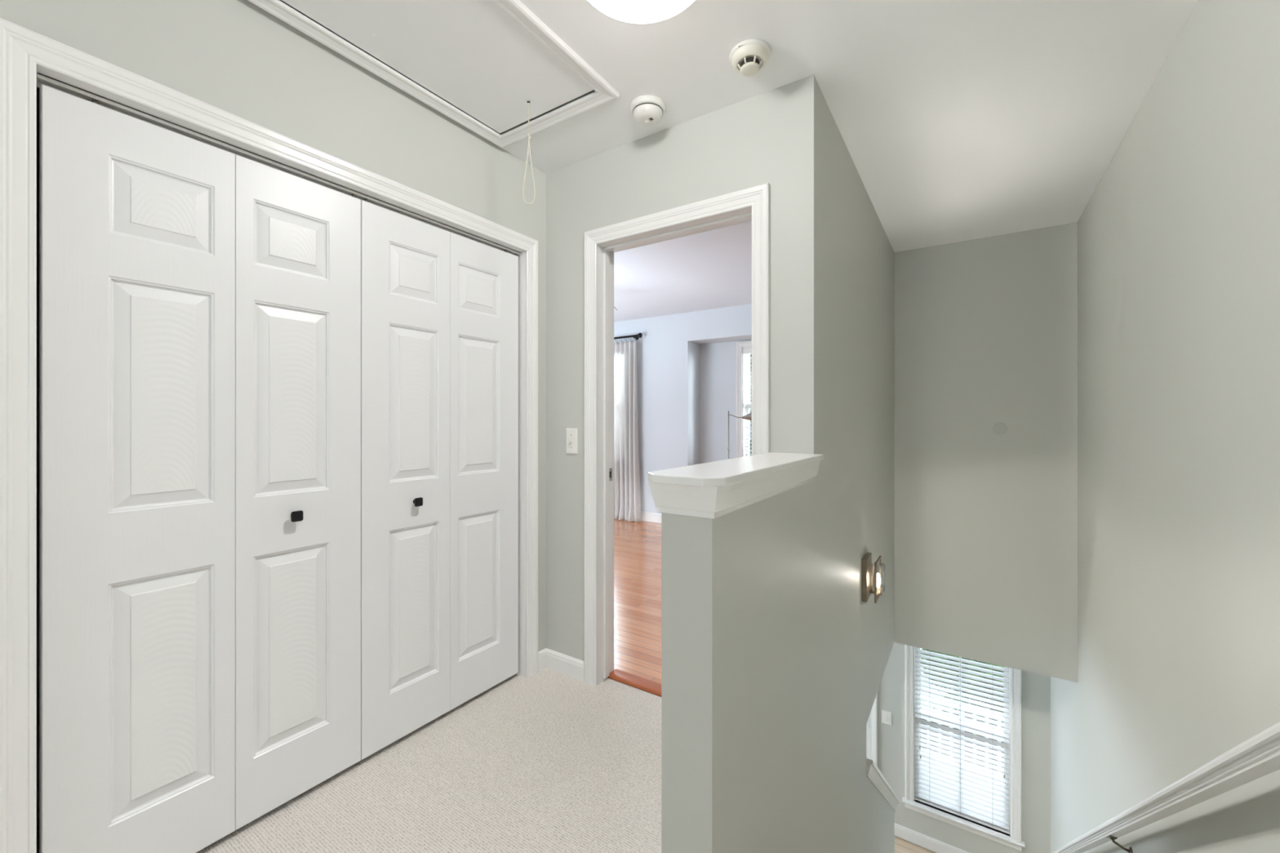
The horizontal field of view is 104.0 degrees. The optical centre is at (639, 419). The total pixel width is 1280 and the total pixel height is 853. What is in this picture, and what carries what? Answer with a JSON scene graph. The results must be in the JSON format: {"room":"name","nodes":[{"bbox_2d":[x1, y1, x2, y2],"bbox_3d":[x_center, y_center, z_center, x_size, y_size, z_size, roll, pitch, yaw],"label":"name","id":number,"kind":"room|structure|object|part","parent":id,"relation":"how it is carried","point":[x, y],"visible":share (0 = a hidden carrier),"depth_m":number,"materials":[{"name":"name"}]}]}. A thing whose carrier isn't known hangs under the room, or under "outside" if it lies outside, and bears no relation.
{"room":"stair landing","nodes":[
{"label":"stair landing","id":0,"kind":"room"},
{"bbox_2d":[0,0,546,800],"bbox_3d":[-1.932,0.500,0.983,0.800,3.440,4.111,0,0,33],"label":"wall","id":1,"kind":"structure","parent":0,"point":[236,57],"depth_m":1.60,"materials":[{"name":"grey paint"}]},
{"bbox_2d":[39,84,360,852],"bbox_3d":[-1.185,0.211,1.460,0.062,1.977,0.726,0,0,33],"label":"door","id":2,"kind":"structure","parent":1,"relation":"in","point":[200,302],"depth_m":1.37,"materials":[{"name":"white wood"}]},
{"bbox_3d":[-1.267,-0.564,1.333,0.002,0.115,0.128,0,0,33],"label":"raised panel","id":3,"kind":"part","parent":2,"relation":"part of","materials":[{"name":"white wood"}]},
{"bbox_3d":[-1.267,-0.064,1.333,0.002,0.510,0.128,0,0,33],"label":"raised panel","id":4,"kind":"part","parent":2,"relation":"part of","materials":[{"name":"white wood"}]},
{"bbox_3d":[-1.267,0.712,1.333,0.002,0.523,0.128,0,0,33],"label":"raised panel","id":5,"kind":"part","parent":2,"relation":"part of","materials":[{"name":"white wood"}]},
{"bbox_3d":[-1.099,-0.564,1.586,0.002,0.115,0.130,0,0,33],"label":"raised panel","id":6,"kind":"part","parent":2,"relation":"part of","materials":[{"name":"white wood"}]},
{"bbox_3d":[-1.099,-0.064,1.586,0.002,0.510,0.130,0,0,33],"label":"raised panel","id":7,"kind":"part","parent":2,"relation":"part of","materials":[{"name":"white wood"}]},
{"bbox_3d":[-1.099,0.712,1.586,0.002,0.523,0.130,0,0,33],"label":"raised panel","id":8,"kind":"part","parent":2,"relation":"part of","materials":[{"name":"white wood"}]},
{"bbox_3d":[-1.087,0.303,1.578,0.028,0.033,0.033,0,0,33],"label":"knob","id":9,"kind":"part","parent":2,"relation":"part of","materials":[{"name":"black metal"}]},
{"bbox_2d":[0,17,538,852],"bbox_3d":[-0.992,0.177,1.773,0.139,2.085,1.621,0,0,33],"label":"door frame","id":10,"kind":"structure","parent":1,"relation":"attached to","point":[29,60],"depth_m":1.11,"materials":[{"name":"white paint"}]},
{"bbox_2d":[360,200,518,759],"bbox_3d":[-0.782,0.211,2.071,0.062,1.977,0.733,0,0,33],"label":"door","id":11,"kind":"structure","parent":1,"relation":"in","point":[439,307],"depth_m":2.00,"materials":[{"name":"white wood"}]},
{"bbox_3d":[-0.870,-0.564,1.933,0.002,0.115,0.126,0,0,33],"label":"raised panel","id":12,"kind":"part","parent":11,"relation":"part of","materials":[{"name":"white wood"}]},
{"bbox_3d":[-0.870,-0.064,1.933,0.002,0.510,0.126,0,0,33],"label":"raised panel","id":13,"kind":"part","parent":11,"relation":"part of","materials":[{"name":"white wood"}]},
{"bbox_3d":[-0.870,0.712,1.933,0.002,0.523,0.126,0,0,33],"label":"raised panel","id":14,"kind":"part","parent":11,"relation":"part of","materials":[{"name":"white wood"}]},
{"bbox_3d":[-0.858,0.315,1.925,0.028,0.033,0.033,0,0,33],"label":"knob","id":15,"kind":"part","parent":11,"relation":"part of","materials":[{"name":"black metal"}]},
{"bbox_3d":[-0.702,-0.564,2.189,0.002,0.115,0.138,0,0,33],"label":"raised panel","id":16,"kind":"part","parent":11,"relation":"part of","materials":[{"name":"white wood"}]},
{"bbox_3d":[-0.702,-0.064,2.189,0.002,0.510,0.138,0,0,33],"label":"raised panel","id":17,"kind":"part","parent":11,"relation":"part of","materials":[{"name":"white wood"}]},
{"bbox_3d":[-0.702,0.712,2.189,0.002,0.523,0.138,0,0,33],"label":"raised panel","id":18,"kind":"part","parent":11,"relation":"part of","materials":[{"name":"white wood"}]},
{"bbox_2d":[538,648,546,671],"bbox_3d":[-0.479,1.175,2.446,0.013,0.090,0.067,0,0,33],"label":"baseboard","id":19,"kind":"structure","parent":1,"relation":"attached to","point":[542,654],"depth_m":2.44,"materials":[{"name":"white paint"}]},
{"bbox_2d":[36,667,661,852],"bbox_3d":[-0.926,1.370,0.304,3.227,0.300,4.288,0,0,33],"label":"floor","id":20,"kind":"structure","parent":0,"point":[548,761],"depth_m":1.66,"materials":[{"name":"beige carpet"}]},
{"bbox_2d":[607,518,661,697],"bbox_3d":[-0.508,1.364,4.755,4.914,0.312,3.542,0,0,33],"label":"floor","id":21,"kind":"structure","parent":0,"point":[637,545],"depth_m":3.38,"materials":[{"name":"orange wood"}]},
{"bbox_2d":[608,669,661,696],"bbox_3d":[0.177,1.211,2.188,0.744,0.018,0.069,0,0,33],"label":"threshold","id":22,"kind":"object","parent":21,"relation":"on","point":[632,680],"visible":0.45,"depth_m":2.30,"materials":[{"name":"orange wood"}]},
{"bbox_2d":[727,411,751,458],"bbox_3d":[0.977,0.554,5.034,0.406,1.309,0.239,0,0,5],"label":"floor lamp","id":23,"kind":"object","parent":21,"relation":"on","point":[748,416],"visible":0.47,"depth_m":5.04,"materials":[{"name":"silver metal"}]},
{"bbox_3d":[1.105,-0.038,5.042,0.147,0.127,0.127,0,0,0],"label":"lamp shade","id":24,"kind":"part","parent":23,"relation":"part of","materials":[{"name":"beige fabric"}]},
{"bbox_2d":[546,87,778,661],"bbox_3d":[-0.305,0.500,2.443,2.028,3.440,0.120,0,0,33],"label":"wall","id":25,"kind":"structure","parent":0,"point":[733,148],"depth_m":2.34,"materials":[{"name":"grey paint"}]},
{"bbox_2d":[546,648,583,681],"bbox_3d":[-0.363,1.175,2.401,0.257,0.090,0.013,0,0,33],"label":"baseboard","id":26,"kind":"structure","parent":25,"relation":"attached to","point":[562,664],"depth_m":2.39,"materials":[{"name":"white paint"}]},
{"bbox_2d":[566,428,577,453],"bbox_3d":[-0.329,0.101,2.376,0.071,0.122,0.018,0,0,33],"label":"light switch","id":27,"kind":"object","parent":25,"relation":"attached to","point":[571,433],"visible":1,"depth_m":2.37,"materials":[{"name":"white plastic"}]},
{"bbox_2d":[583,182,769,686],"bbox_3d":[0.148,0.173,2.144,0.878,2.093,0.158,0,0,33],"label":"door frame","id":28,"kind":"structure","parent":25,"relation":"attached to","point":[752,204],"depth_m":2.30,"materials":[{"name":"white paint"}]},
{"bbox_3d":[-0.142,0.260,2.380,0.002,0.060,0.030,0,0,33],"label":"strike plate","id":29,"kind":"part","parent":28,"relation":"part of","materials":[{"name":"silver metal"}]},
{"bbox_3d":[0.186,0.168,2.202,0.878,2.081,0.019,0,0,33],"label":"casing","id":30,"kind":"part","parent":28,"relation":"part of","materials":[{"name":"white paint"}]},
{"bbox_2d":[613,303,751,513],"bbox_3d":[0.391,0.000,6.026,4.814,2.440,0.430,0,0,33],"label":"wall","id":31,"kind":"structure","parent":0,"point":[686,362],"depth_m":5.81,"materials":[{"name":"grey paint"}]},
{"bbox_2d":[613,333,642,341],"bbox_3d":[-0.761,-0.998,6.460,1.913,0.069,0.116,0,0,33],"label":"curtain rod","id":32,"kind":"object","parent":31,"relation":"attached to","point":[638,335],"visible":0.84,"depth_m":6.01,"materials":[{"name":"black metal"}]},
{"bbox_2d":[613,339,640,522],"bbox_3d":[-0.198,0.126,6.032,0.471,2.156,0.137,0,0,33],"label":"curtain","id":33,"kind":"object","parent":32,"relation":"hanging from","point":[627,495],"visible":0.8,"depth_m":6.00,"materials":[{"name":"grey fabric"}]},
{"bbox_2d":[640,511,661,523],"bbox_3d":[-0.601,1.154,6.416,2.729,0.108,0.013,0,0,33],"label":"baseboard","id":34,"kind":"structure","parent":31,"relation":"attached to","point":[645,516],"depth_m":5.92,"materials":[{"name":"white paint"}]},
{"bbox_2d":[736,340,751,457],"bbox_3d":[1.522,-0.162,5.434,1.016,1.444,0.172,0,0,33],"label":"window","id":35,"kind":"structure","parent":31,"relation":"in","point":[742,390],"depth_m":5.65,"materials":[{"name":"white paint"}]},
{"bbox_3d":[1.536,-0.170,5.456,0.848,1.302,0.120,0,0,33],"label":"frame","id":36,"kind":"part","parent":35,"relation":"part of","materials":[{"name":"white paint"}]},
{"bbox_2d":[742,347,751,454],"bbox_3d":[1.522,-0.168,5.434,0.824,1.280,0.059,0,0,33],"label":"window blind","id":37,"kind":"object","parent":35,"relation":"attached to","point":[747,350],"visible":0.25,"depth_m":5.62,"materials":[{"name":"white paint"}]},
{"bbox_3d":[1.548,0.148,5.473,0.822,0.636,0.020,0,0,33],"label":"sash","id":38,"kind":"part","parent":35,"relation":"part of","materials":[{"name":"white paint"}]},
{"bbox_3d":[1.560,-0.469,5.491,0.822,0.678,0.020,0,0,33],"label":"sash","id":39,"kind":"part","parent":35,"relation":"part of","materials":[{"name":"white paint"}]},
{"bbox_2d":[279,0,1197,322],"bbox_3d":[-1.177,-1.280,2.598,6.173,0.120,7.880,0,0,33],"label":"ceiling","id":40,"kind":"structure","parent":0,"point":[957,120],"depth_m":1.88,"materials":[{"name":"paint"}]},
{"bbox_2d":[247,0,619,148],"bbox_3d":[-0.761,-1.218,1.412,0.640,0.033,1.512,0,0,33],"label":"attic hatch","id":41,"kind":"object","parent":40,"relation":"attached to","point":[487,59],"visible":1,"depth_m":1.67,"materials":[{"name":"white paint"}]},
{"bbox_2d":[522,101,535,204],"bbox_3d":[-0.426,-1.023,1.917,0.048,0.393,0.012,0,0,3],"label":"pull cord","id":42,"kind":"object","parent":41,"relation":"hanging from","point":[528,102],"visible":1,"depth_m":1.92,"materials":[{"name":"white fabric"}]},
{"bbox_2d":[587,0,695,23],"bbox_3d":[0.004,-1.175,1.304,0.388,0.090,0.388,0,0,33],"label":"ceiling light","id":43,"kind":"object","parent":40,"relation":"attached to","point":[635,11],"visible":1,"depth_m":1.39,"materials":[{"name":"white plastic"}]},
{"bbox_2d":[630,94,665,126],"bbox_3d":[0.030,-1.190,1.945,0.138,0.060,0.138,0,0,33],"label":"smoke detector","id":44,"kind":"object","parent":40,"relation":"attached to","point":[647,110],"visible":1,"depth_m":1.91,"materials":[{"name":"white plastic"}]},
{"bbox_2d":[728,38,770,76],"bbox_3d":[0.366,-1.191,1.666,0.136,0.058,0.136,0,0,33],"label":"smoke detector","id":45,"kind":"object","parent":40,"relation":"attached to","point":[748,57],"visible":1,"depth_m":1.64,"materials":[{"name":"white plastic"}]},
{"bbox_2d":[749,408,751,455],"bbox_3d":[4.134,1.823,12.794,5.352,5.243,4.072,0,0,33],"label":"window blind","id":46,"kind":"object","parent":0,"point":[750,421],"visible":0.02,"depth_m":12.41,"materials":[{"name":"white plastic"}]},
{"bbox_2d":[661,74,894,852],"bbox_3d":[1.336,1.365,2.974,0.126,5.170,4.483,0,0,33],"label":"wall","id":47,"kind":"structure","parent":0,"point":[774,660],"depth_m":1.79,"materials":[{"name":"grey paint"}]},
{"bbox_2d":[647,452,823,519],"bbox_3d":[0.320,0.165,1.434,0.194,0.090,0.876,0,0,33],"label":"half wall cap","id":48,"kind":"object","parent":47,"relation":"attached to","point":[713,490],"visible":1,"depth_m":1.15,"materials":[{"name":"white paint"}]},
{"bbox_2d":[862,552,884,603],"bbox_3d":[1.219,0.816,2.596,0.095,0.217,0.186,0,0,33],"label":"wall sconce","id":49,"kind":"object","parent":47,"relation":"attached to","point":[870,570],"visible":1,"depth_m":2.56,"materials":[{"name":"silver metal"}]},
{"bbox_3d":[1.219,0.895,2.601,0.046,0.017,0.168,0,0,33],"label":"arm","id":50,"kind":"part","parent":49,"relation":"part of","materials":[{"name":"silver metal"}]},
{"bbox_3d":[1.233,0.817,2.591,0.066,0.142,0.066,0,0,33],"label":"lamp shade","id":51,"kind":"part","parent":49,"relation":"part of","materials":[{"name":"clear glass"}]},
{"bbox_3d":[1.234,0.823,2.592,0.010,0.200,0.177,0,0,33],"label":"frame","id":52,"kind":"part","parent":49,"relation":"part of","materials":[{"name":"silver metal"}]},
{"bbox_2d":[876,586,882,595],"bbox_3d":[1.233,0.884,2.591,0.040,0.036,0.040,0,0,33],"label":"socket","id":53,"kind":"object","parent":49,"relation":"attached to","point":[878,588],"depth_m":2.58,"materials":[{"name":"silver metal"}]},
{"bbox_2d":[866,758,900,811],"bbox_3d":[1.489,2.334,3.205,0.194,1.072,1.229,0,0,33],"label":"wall cap","id":54,"kind":"object","parent":47,"relation":"attached to","point":[873,774],"visible":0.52,"depth_m":2.97,"materials":[{"name":"white paint"}]},
{"bbox_2d":[894,835,936,852],"bbox_3d":[0.659,4.050,3.292,3.873,0.200,4.620,0,0,33],"label":"floor","id":55,"kind":"structure","parent":0,"point":[901,846],"depth_m":4.62,"materials":[{"name":"brown wood"}]},
{"bbox_2d":[920,755,1004,808],"bbox_3d":[3.406,4.320,5.342,6.200,0.200,1.830,0,0,33],"label":"floor","id":56,"kind":"structure","parent":0,"point":[921,756],"depth_m":5.86,"materials":[{"name":"concrete"}]},
{"bbox_2d":[920,695,1003,777],"bbox_3d":[3.922,3.780,5.942,5.340,0.880,0.100,0,0,33],"label":"porch railing","id":57,"kind":"object","parent":56,"relation":"on","point":[921,695],"visible":0.02,"depth_m":5.96,"materials":[{"name":"white paint"}]},
{"bbox_3d":[3.922,3.450,5.942,5.200,0.040,0.060,0,0,33],"label":"rail","id":58,"kind":"part","parent":57,"relation":"part of","materials":[{"name":"white paint"}]},
{"bbox_3d":[3.922,4.130,5.942,5.200,0.040,0.040,0,0,33],"label":"rail","id":59,"kind":"part","parent":57,"relation":"part of","materials":[{"name":"white paint"}]},
{"bbox_2d":[877,642,1050,852],"bbox_3d":[1.848,2.885,5.202,3.753,2.730,0.120,0,0,33],"label":"wall","id":60,"kind":"structure","parent":0,"point":[1035,687],"depth_m":4.36,"materials":[{"name":"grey paint"}]},
{"bbox_2d":[866,693,877,766],"bbox_3d":[1.858,2.898,5.120,1.046,2.103,0.106,0,0,33],"label":"door","id":61,"kind":"structure","parent":60,"relation":"in","point":[872,723],"depth_m":4.84,"materials":[{"name":"white paint"}]},
{"bbox_2d":[881,709,891,725],"bbox_3d":[2.358,2.852,4.783,0.088,0.125,0.018,0,0,33],"label":"light switch","id":62,"kind":"object","parent":60,"relation":"attached to","point":[886,716],"visible":1,"depth_m":4.78,"materials":[{"name":"white plastic"}]},
{"bbox_2d":[894,822,969,852],"bbox_3d":[2.838,3.886,4.470,1.293,0.112,0.013,0,0,33],"label":"baseboard","id":63,"kind":"structure","parent":60,"relation":"attached to","point":[926,842],"depth_m":4.61,"materials":[{"name":"white paint"}]},
{"bbox_2d":[902,644,1025,851],"bbox_3d":[2.877,2.756,4.492,0.913,1.759,0.172,0,0,33],"label":"window","id":64,"kind":"structure","parent":60,"relation":"in","point":[1014,841],"depth_m":4.38,"materials":[{"name":"white paint"}]},
{"bbox_2d":[915,647,1009,834],"bbox_3d":[2.874,2.749,4.489,0.721,1.595,0.068,0,0,33],"label":"window blind","id":65,"kind":"object","parent":64,"relation":"attached to","point":[957,802],"visible":0.85,"depth_m":4.48,"materials":[{"name":"white paint"}]},
{"bbox_3d":[2.601,2.554,4.636,0.002,1.103,0.002,0,0,24],"label":"lift cord","id":66,"kind":"part","parent":65,"relation":"part of","materials":[{"name":"white fabric"}]},
{"bbox_3d":[2.878,3.539,4.494,0.713,0.016,0.050,0,0,33],"label":"rail","id":67,"kind":"part","parent":65,"relation":"part of","materials":[{"name":"white paint"}]},
{"bbox_3d":[2.914,2.370,4.549,0.719,0.836,0.020,0,0,33],"label":"sash","id":68,"kind":"part","parent":64,"relation":"part of","materials":[{"name":"white paint"}]},
{"bbox_3d":[2.902,3.144,4.531,0.719,0.794,0.020,0,0,33],"label":"sash","id":69,"kind":"part","parent":64,"relation":"part of","materials":[{"name":"white paint"}]},
{"bbox_2d":[894,222,1077,682],"bbox_3d":[2.308,0.200,3.413,1.013,2.840,0.120,0,0,33],"label":"wall","id":70,"kind":"structure","parent":0,"point":[986,328],"depth_m":3.33,"materials":[{"name":"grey paint"}]},
{"bbox_2d":[992,422,1007,434],"bbox_3d":[2.374,0.057,3.297,0.080,0.080,0.002,0,0,33],"label":"cover","id":71,"kind":"object","parent":70,"relation":"attached to","point":[998,428],"visible":1,"depth_m":3.29,"materials":[{"name":"paint"}]},
{"bbox_2d":[1050,0,1279,852],"bbox_3d":[1.343,1.465,0.923,0.120,5.370,7.820,0,0,33],"label":"wall","id":72,"kind":"structure","parent":0,"point":[1179,235],"depth_m":1.52,"materials":[{"name":"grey paint"}]},
{"bbox_2d":[1052,721,1279,852],"bbox_3d":[1.787,1.435,1.786,0.090,3.138,3.850,0,0,33],"label":"handrail","id":73,"kind":"object","parent":72,"relation":"attached to","point":[1257,757],"visible":1,"depth_m":1.25,"materials":[{"name":"white paint"}]},
{"label":"outside","id":74,"kind":"structure","parent":0,"visible":0},
{"bbox_2d":[920,648,1002,751],"bbox_3d":[9.758,4.520,14.785,28.000,0.200,24.570,0,0,33],"label":"ground","id":75,"kind":"structure","parent":74,"point":[921,648],"depth_m":8.13,"materials":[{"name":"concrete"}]},
{"bbox_2d":[749,354,751,411],"bbox_3d":[4.190,0.315,17.589,6.998,8.258,4.975,0,0,33],"label":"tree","id":76,"kind":"object","parent":75,"relation":"on","point":[750,409],"visible":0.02,"depth_m":16.01,"materials":[{"name":"green plant"}]},
{"bbox_2d":[920,648,1003,712],"bbox_3d":[5.242,3.681,7.325,2.347,1.541,1.540,0,0,33],"label":"shrub","id":77,"kind":"object","parent":75,"relation":"on","point":[922,649],"visible":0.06,"depth_m":7.15,"materials":[{"name":"green plant"}]},
{"bbox_2d":[920,708,1004,773],"bbox_3d":[4.382,4.066,6.214,2.322,0.771,0.640,0,0,33],"label":"shrub","id":78,"kind":"object","parent":75,"relation":"on","point":[954,708],"visible":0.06,"depth_m":6.27,"materials":[{"name":"green plant"}]}
]}

